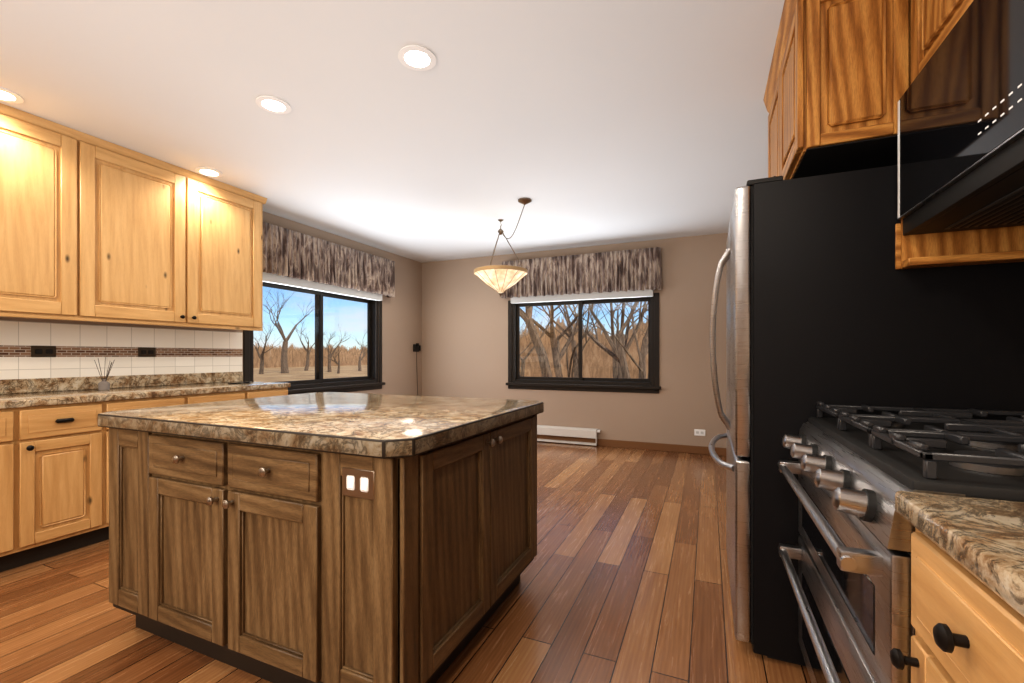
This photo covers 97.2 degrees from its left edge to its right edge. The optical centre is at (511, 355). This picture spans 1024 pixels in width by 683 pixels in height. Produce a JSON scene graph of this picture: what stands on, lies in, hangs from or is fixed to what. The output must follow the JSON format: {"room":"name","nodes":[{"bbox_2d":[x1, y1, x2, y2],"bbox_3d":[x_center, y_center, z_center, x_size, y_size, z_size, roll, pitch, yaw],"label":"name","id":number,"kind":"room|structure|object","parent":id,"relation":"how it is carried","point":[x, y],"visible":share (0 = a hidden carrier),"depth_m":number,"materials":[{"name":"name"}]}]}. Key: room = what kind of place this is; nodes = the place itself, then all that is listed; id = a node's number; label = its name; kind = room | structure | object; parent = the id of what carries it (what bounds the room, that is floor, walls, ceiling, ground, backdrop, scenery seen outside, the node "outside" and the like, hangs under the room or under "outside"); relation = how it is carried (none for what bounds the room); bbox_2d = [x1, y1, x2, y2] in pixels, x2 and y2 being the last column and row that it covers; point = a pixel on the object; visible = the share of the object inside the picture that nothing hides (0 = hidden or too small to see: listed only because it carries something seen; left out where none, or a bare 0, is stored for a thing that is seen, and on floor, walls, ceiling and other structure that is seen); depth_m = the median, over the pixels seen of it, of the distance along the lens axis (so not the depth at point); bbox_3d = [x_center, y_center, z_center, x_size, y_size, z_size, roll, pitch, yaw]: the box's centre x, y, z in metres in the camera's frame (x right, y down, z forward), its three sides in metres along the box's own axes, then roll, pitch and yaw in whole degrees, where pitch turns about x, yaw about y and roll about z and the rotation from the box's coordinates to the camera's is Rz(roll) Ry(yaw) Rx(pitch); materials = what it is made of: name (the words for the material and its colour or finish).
{"room":"kitchen","nodes":[
{"label":"kitchen","id":0,"kind":"room"},
{"bbox_2d":[0,211,421,395],"bbox_3d":[-3.109,-0.135,3.069,0.150,2.570,8.650,0,0,24],"label":"wall","id":1,"kind":"structure","parent":0,"point":[401,336],"depth_m":6.29,"materials":[{"name":"beige paint"}]},
{"bbox_2d":[0,103,83,319],"bbox_3d":[-3.025,-0.832,2.624,0.351,1.172,0.642,0,0,24],"label":"upper cabinet","id":2,"kind":"object","parent":1,"relation":"attached to","point":[42,160],"depth_m":2.69,"materials":[{"name":"brown wood"}]},
{"bbox_2d":[31,346,55,356],"bbox_3d":[-3.060,-0.030,2.949,0.008,0.074,0.120,0,0,24],"label":"electrical outlet","id":3,"kind":"object","parent":1,"relation":"attached to","point":[43,351],"visible":1,"depth_m":2.95,"materials":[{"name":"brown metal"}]},
{"bbox_2d":[0,372,242,391],"bbox_3d":[-3.036,0.190,3.016,0.020,0.090,2.610,0,0,24],"label":"backsplash","id":4,"kind":"structure","parent":1,"relation":"attached to","point":[38,383],"depth_m":3.29,"materials":[{"name":"brown stone"}]},
{"bbox_2d":[60,133,187,326],"bbox_3d":[-2.769,-0.832,3.214,0.351,1.172,0.643,0,0,24],"label":"upper cabinet","id":5,"kind":"object","parent":1,"relation":"attached to","point":[94,229],"depth_m":3.12,"materials":[{"name":"brown wood"}]},
{"bbox_2d":[138,347,155,356],"bbox_3d":[-2.824,-0.030,3.491,0.008,0.074,0.120,0,0,24],"label":"electrical outlet","id":6,"kind":"object","parent":1,"relation":"attached to","point":[146,351],"visible":1,"depth_m":3.49,"materials":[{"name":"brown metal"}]},
{"bbox_2d":[188,170,266,330],"bbox_3d":[-2.510,-0.832,3.809,0.351,1.172,0.655,0,0,24],"label":"upper cabinet","id":7,"kind":"object","parent":1,"relation":"attached to","point":[225,221],"depth_m":3.71,"materials":[{"name":"brown wood"}]},
{"bbox_2d":[243,282,384,394],"bbox_3d":[-2.167,-0.172,5.141,0.185,1.215,1.990,0,0,24],"label":"window","id":8,"kind":"structure","parent":1,"relation":"in","point":[369,381],"depth_m":5.16,"materials":[{"name":"brown metal"}]},
{"bbox_2d":[263,272,381,300],"bbox_3d":[-2.090,-0.770,5.107,0.055,0.090,1.820,0,0,24],"label":"window blind","id":9,"kind":"object","parent":8,"relation":"attached to","point":[289,281],"visible":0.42,"depth_m":4.94,"materials":[{"name":"grey"}]},
{"bbox_2d":[263,222,394,297],"bbox_3d":[-2.043,-1.037,5.154,0.139,0.486,2.144,0,0,24],"label":"valance","id":10,"kind":"object","parent":1,"relation":"attached to","point":[292,254],"visible":0.94,"depth_m":4.95,"materials":[{"name":"fabric"}]},
{"bbox_2d":[413,343,420,395],"bbox_3d":[-1.411,0.430,6.720,0.048,1.240,0.170,0,0,24],"label":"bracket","id":11,"kind":"object","parent":1,"relation":"attached to","point":[416,347],"visible":0.94,"depth_m":6.73,"materials":[{"name":"black"}]},
{"bbox_2d":[0,0,784,262],"bbox_3d":[-0.770,-1.460,2.053,5.350,0.080,8.750,0,0,24],"label":"ceiling","id":12,"kind":"structure","parent":0,"point":[582,123],"depth_m":2.55,"materials":[{"name":"paint"}]},
{"bbox_2d":[0,87,23,102],"bbox_3d":[-2.768,-1.416,2.436,0.180,0.008,0.180,0,0,24],"label":"recessed light","id":13,"kind":"object","parent":12,"relation":"in","point":[7,95],"visible":1,"depth_m":2.46,"materials":[{"name":"white plastic"}]},
{"bbox_2d":[195,167,222,176],"bbox_3d":[-2.336,-1.416,3.480,0.180,0.008,0.180,0,0,24],"label":"recessed light","id":14,"kind":"object","parent":12,"relation":"in","point":[205,171],"visible":1,"depth_m":3.47,"materials":[{"name":"white plastic"}]},
{"bbox_2d":[255,96,290,113],"bbox_3d":[-1.346,-1.416,2.548,0.180,0.008,0.180,0,0,24],"label":"recessed light","id":15,"kind":"object","parent":12,"relation":"in","point":[272,104],"visible":1,"depth_m":2.54,"materials":[{"name":"white plastic"}]},
{"bbox_2d":[398,45,435,70],"bbox_3d":[-0.451,-1.416,2.148,0.180,0.008,0.180,0,0,24],"label":"recessed light","id":16,"kind":"object","parent":12,"relation":"in","point":[416,57],"visible":1,"depth_m":2.14,"materials":[{"name":"white plastic"}]},
{"bbox_2d":[474,198,531,295],"bbox_3d":[-0.057,-1.020,4.549,0.797,0.800,0.802,0,0,24],"label":"pendant light","id":17,"kind":"object","parent":12,"relation":"hanging from","point":[500,279],"visible":1,"depth_m":4.55,"materials":[{"name":"beige glass"}]},
{"bbox_2d":[0,441,810,682],"bbox_3d":[-0.770,1.180,2.053,5.350,0.060,8.750,0,0,24],"label":"floor","id":18,"kind":"structure","parent":0,"point":[624,576],"depth_m":2.07,"materials":[{"name":"brown wood"}]},
{"bbox_2d":[0,404,39,571],"bbox_3d":[-3.006,0.713,2.316,0.632,0.875,0.590,0,0,24],"label":"base cabinet","id":19,"kind":"object","parent":18,"relation":"on","point":[19,423],"depth_m":2.42,"materials":[{"name":"brown wood"}]},
{"bbox_2d":[40,396,123,559],"bbox_3d":[-2.841,0.713,2.696,0.632,0.875,0.520,0,0,24],"label":"base cabinet","id":20,"kind":"object","parent":18,"relation":"on","point":[54,468],"depth_m":2.62,"materials":[{"name":"brown wood"}]},
{"bbox_2d":[0,380,287,407],"bbox_3d":[-2.753,0.255,2.893,0.636,0.040,2.610,0,0,24],"label":"countertop","id":21,"kind":"structure","parent":20,"relation":"on","point":[153,389],"depth_m":2.99,"materials":[{"name":"brown stone"}]},
{"bbox_2d":[94,357,114,389],"bbox_3d":[-2.816,0.120,3.121,0.100,0.228,0.105,0,0,24],"label":"reed diffuser","id":22,"kind":"object","parent":21,"relation":"on","point":[103,384],"visible":1,"depth_m":3.12,"materials":[{"name":"grey"}]},
{"bbox_2d":[228,382,250,383],"bbox_3d":[-2.324,0.229,3.846,0.070,0.011,0.160,0,0,24],"label":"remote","id":23,"kind":"object","parent":21,"relation":"on","point":[238,382],"visible":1,"depth_m":3.80,"materials":[{"name":"black plastic"}]},
{"bbox_2d":[124,392,199,409],"bbox_3d":[-2.671,0.713,3.086,0.632,0.875,0.610,0,0,24],"label":"base cabinet","id":24,"kind":"object","parent":18,"relation":"on","point":[177,398],"depth_m":3.03,"materials":[{"name":"brown wood"}]},
{"bbox_2d":[200,388,259,402],"bbox_3d":[-2.488,0.713,3.508,0.632,0.875,0.590,0,0,24],"label":"base cabinet","id":25,"kind":"object","parent":18,"relation":"on","point":[233,393],"depth_m":3.47,"materials":[{"name":"brown wood"}]},
{"bbox_2d":[260,384,290,396],"bbox_3d":[-2.332,0.713,3.866,0.632,0.875,0.470,0,0,24],"label":"base cabinet","id":26,"kind":"object","parent":18,"relation":"on","point":[264,392],"depth_m":3.82,"materials":[{"name":"brown wood"}]},
{"bbox_2d":[98,408,543,682],"bbox_3d":[-0.767,0.720,2.081,1.537,0.862,1.197,0,0,24],"label":"kitchen island","id":27,"kind":"object","parent":18,"relation":"on","point":[328,537],"depth_m":1.54,"materials":[{"name":"brown wood"}]},
{"bbox_2d":[98,392,543,455],"bbox_3d":[-0.777,0.302,2.111,1.570,0.136,1.230,0,0,24],"label":"island countertop","id":28,"kind":"structure","parent":27,"relation":"on","point":[384,424],"depth_m":1.73,"materials":[{"name":"brown stone"}]},
{"bbox_2d":[708,165,1023,665],"bbox_3d":[1.381,0.237,2.008,0.928,1.825,0.910,0,0,24],"label":"refrigerator","id":29,"kind":"object","parent":18,"relation":"on","point":[827,302],"visible":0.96,"depth_m":1.63,"materials":[{"name":"black metal"}]},
{"bbox_2d":[778,401,1023,682],"bbox_3d":[1.122,0.654,1.110,0.708,0.991,0.920,0,0,24],"label":"stove","id":30,"kind":"object","parent":18,"relation":"on","point":[851,551],"visible":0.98,"depth_m":1.01,"materials":[{"name":"silver metal"}]},
{"bbox_2d":[890,507,1009,682],"bbox_3d":[0.874,0.712,0.438,0.638,0.875,0.500,0,0,24],"label":"base cabinet","id":31,"kind":"object","parent":18,"relation":"on","point":[967,588],"depth_m":0.62,"materials":[{"name":"brown wood"}]},
{"bbox_2d":[895,491,1023,610],"bbox_3d":[0.531,0.254,-0.340,0.646,0.040,2.200,0,0,24],"label":"countertop","id":32,"kind":"structure","parent":31,"relation":"on","point":[987,534],"depth_m":0.62,"materials":[{"name":"brown stone"}]},
{"bbox_2d":[1006,599,1023,682],"bbox_3d":[0.692,0.712,0.021,0.638,0.875,0.690,0,0,24],"label":"base cabinet","id":33,"kind":"object","parent":18,"relation":"on","point":[1014,614],"depth_m":0.50,"materials":[{"name":"brown wood"}]},
{"bbox_2d":[422,233,727,447],"bbox_3d":[0.924,-0.135,5.950,4.950,2.570,0.150,0,0,24],"label":"wall","id":34,"kind":"structure","parent":0,"point":[464,331],"depth_m":5.70,"materials":[{"name":"beige paint"}]},
{"bbox_2d":[537,425,600,445],"bbox_3d":[0.141,1.036,6.168,2.140,0.205,0.068,0,0,24],"label":"heater","id":35,"kind":"object","parent":34,"relation":"attached to","point":[568,431],"visible":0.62,"depth_m":5.89,"materials":[{"name":"white metal"}]},
{"bbox_2d":[501,247,661,298],"bbox_3d":[0.829,-1.047,5.831,2.116,0.506,0.137,0,0,24],"label":"valance","id":36,"kind":"object","parent":34,"relation":"attached to","point":[627,270],"visible":0.92,"depth_m":5.72,"materials":[{"name":"fabric"}]},
{"bbox_2d":[506,293,660,392],"bbox_3d":[0.886,-0.158,5.926,2.050,1.225,0.185,0,0,24],"label":"window","id":37,"kind":"structure","parent":34,"relation":"in","point":[516,380],"depth_m":5.92,"materials":[{"name":"brown metal"}]},
{"bbox_2d":[511,289,653,303],"bbox_3d":[0.852,-0.770,5.848,1.880,0.090,0.055,0,0,24],"label":"window blind","id":38,"kind":"object","parent":37,"relation":"attached to","point":[595,295],"visible":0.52,"depth_m":5.79,"materials":[{"name":"grey"}]},
{"bbox_2d":[537,435,725,455],"bbox_3d":[0.891,1.105,5.873,4.946,0.090,0.014,0,0,23],"label":"baseboard","id":39,"kind":"structure","parent":34,"relation":"attached to","point":[660,447],"depth_m":5.54,"materials":[{"name":"brown wood"}]},
{"bbox_2d":[694,429,704,435],"bbox_3d":[2.208,0.900,5.303,0.120,0.074,0.008,0,0,24],"label":"electrical outlet","id":40,"kind":"object","parent":34,"relation":"attached to","point":[698,432],"visible":1,"depth_m":5.30,"materials":[{"name":"white plastic"}]},
{"bbox_3d":[1.568,-0.135,1.036,0.150,2.570,8.650,0,0,23],"label":"wall","id":41,"kind":"structure","parent":0,"visible":0},
{"bbox_2d":[763,0,910,179],"bbox_3d":[1.510,-1.085,1.952,0.679,0.667,0.910,0,0,24],"label":"upper cabinet","id":42,"kind":"object","parent":41,"relation":"attached to","point":[838,82],"visible":0.58,"depth_m":1.62,"materials":[{"name":"brown wood"}]},
{"bbox_2d":[895,0,1023,268],"bbox_3d":[1.288,-0.857,1.042,0.361,1.123,0.929,0,0,24],"label":"upper cabinet","id":43,"kind":"object","parent":41,"relation":"attached to","point":[933,23],"visible":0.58,"depth_m":1.44,"materials":[{"name":"brown wood"}]},
{"bbox_2d":[898,0,1023,235],"bbox_3d":[1.290,-0.631,1.037,0.362,0.465,0.916,0,0,24],"label":"microwave","id":44,"kind":"object","parent":43,"relation":"in","point":[961,134],"visible":0.98,"depth_m":1.16,"materials":[{"name":"black metal"}]},
{"label":"outside","id":45,"kind":"structure","parent":0,"visible":0},
{"bbox_2d":[253,365,366,381],"bbox_3d":[-11.243,1.700,59.410,380.000,0.200,340.000,0,0,24],"label":"ground","id":46,"kind":"structure","parent":45,"point":[283,376],"depth_m":41.34,"materials":[{"name":"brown plant"}]},
{"bbox_2d":[253,290,366,373],"bbox_3d":[-19.395,-2.459,43.956,12.178,8.189,14.105,0,0,24],"label":"trees","id":47,"kind":"object","parent":46,"relation":"on","point":[284,357],"depth_m":41.88,"materials":[{"name":"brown plant"}]},
{"bbox_2d":[520,301,647,378],"bbox_3d":[1.822,-2.027,14.806,10.017,7.296,16.850,0,0,24],"label":"trees","id":48,"kind":"object","parent":46,"relation":"on","point":[574,357],"depth_m":11.63,"materials":[{"name":"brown plant"}]},
{"bbox_2d":[253,333,366,367],"bbox_3d":[-42.384,-0.800,42.964,0.001,4.800,105.000,0,0,23],"label":"treeline","id":49,"kind":"object","parent":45,"point":[295,362],"depth_m":67.25,"materials":[{"name":"brown plant"}]},
{"bbox_2d":[254,343,366,354],"bbox_3d":[-66.467,-1.650,45.257,0.001,6.500,150.000,0,0,23],"label":"treeline","id":50,"kind":"object","parent":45,"point":[340,348],"depth_m":102.90,"materials":[{"name":"brown plant"}]},
{"bbox_2d":[520,315,647,349],"bbox_3d":[22.609,-2.400,29.425,54.000,8.000,0.001,0,0,23],"label":"treeline","id":51,"kind":"object","parent":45,"point":[600,336],"depth_m":36.27,"materials":[{"name":"brown plant"}]},
{"bbox_2d":[520,306,647,378],"bbox_3d":[14.434,-1.400,23.166,44.000,6.000,0.001,0,0,23],"label":"treeline","id":52,"kind":"object","parent":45,"point":[585,355],"depth_m":27.47,"materials":[{"name":"brown plant"}]}
]}

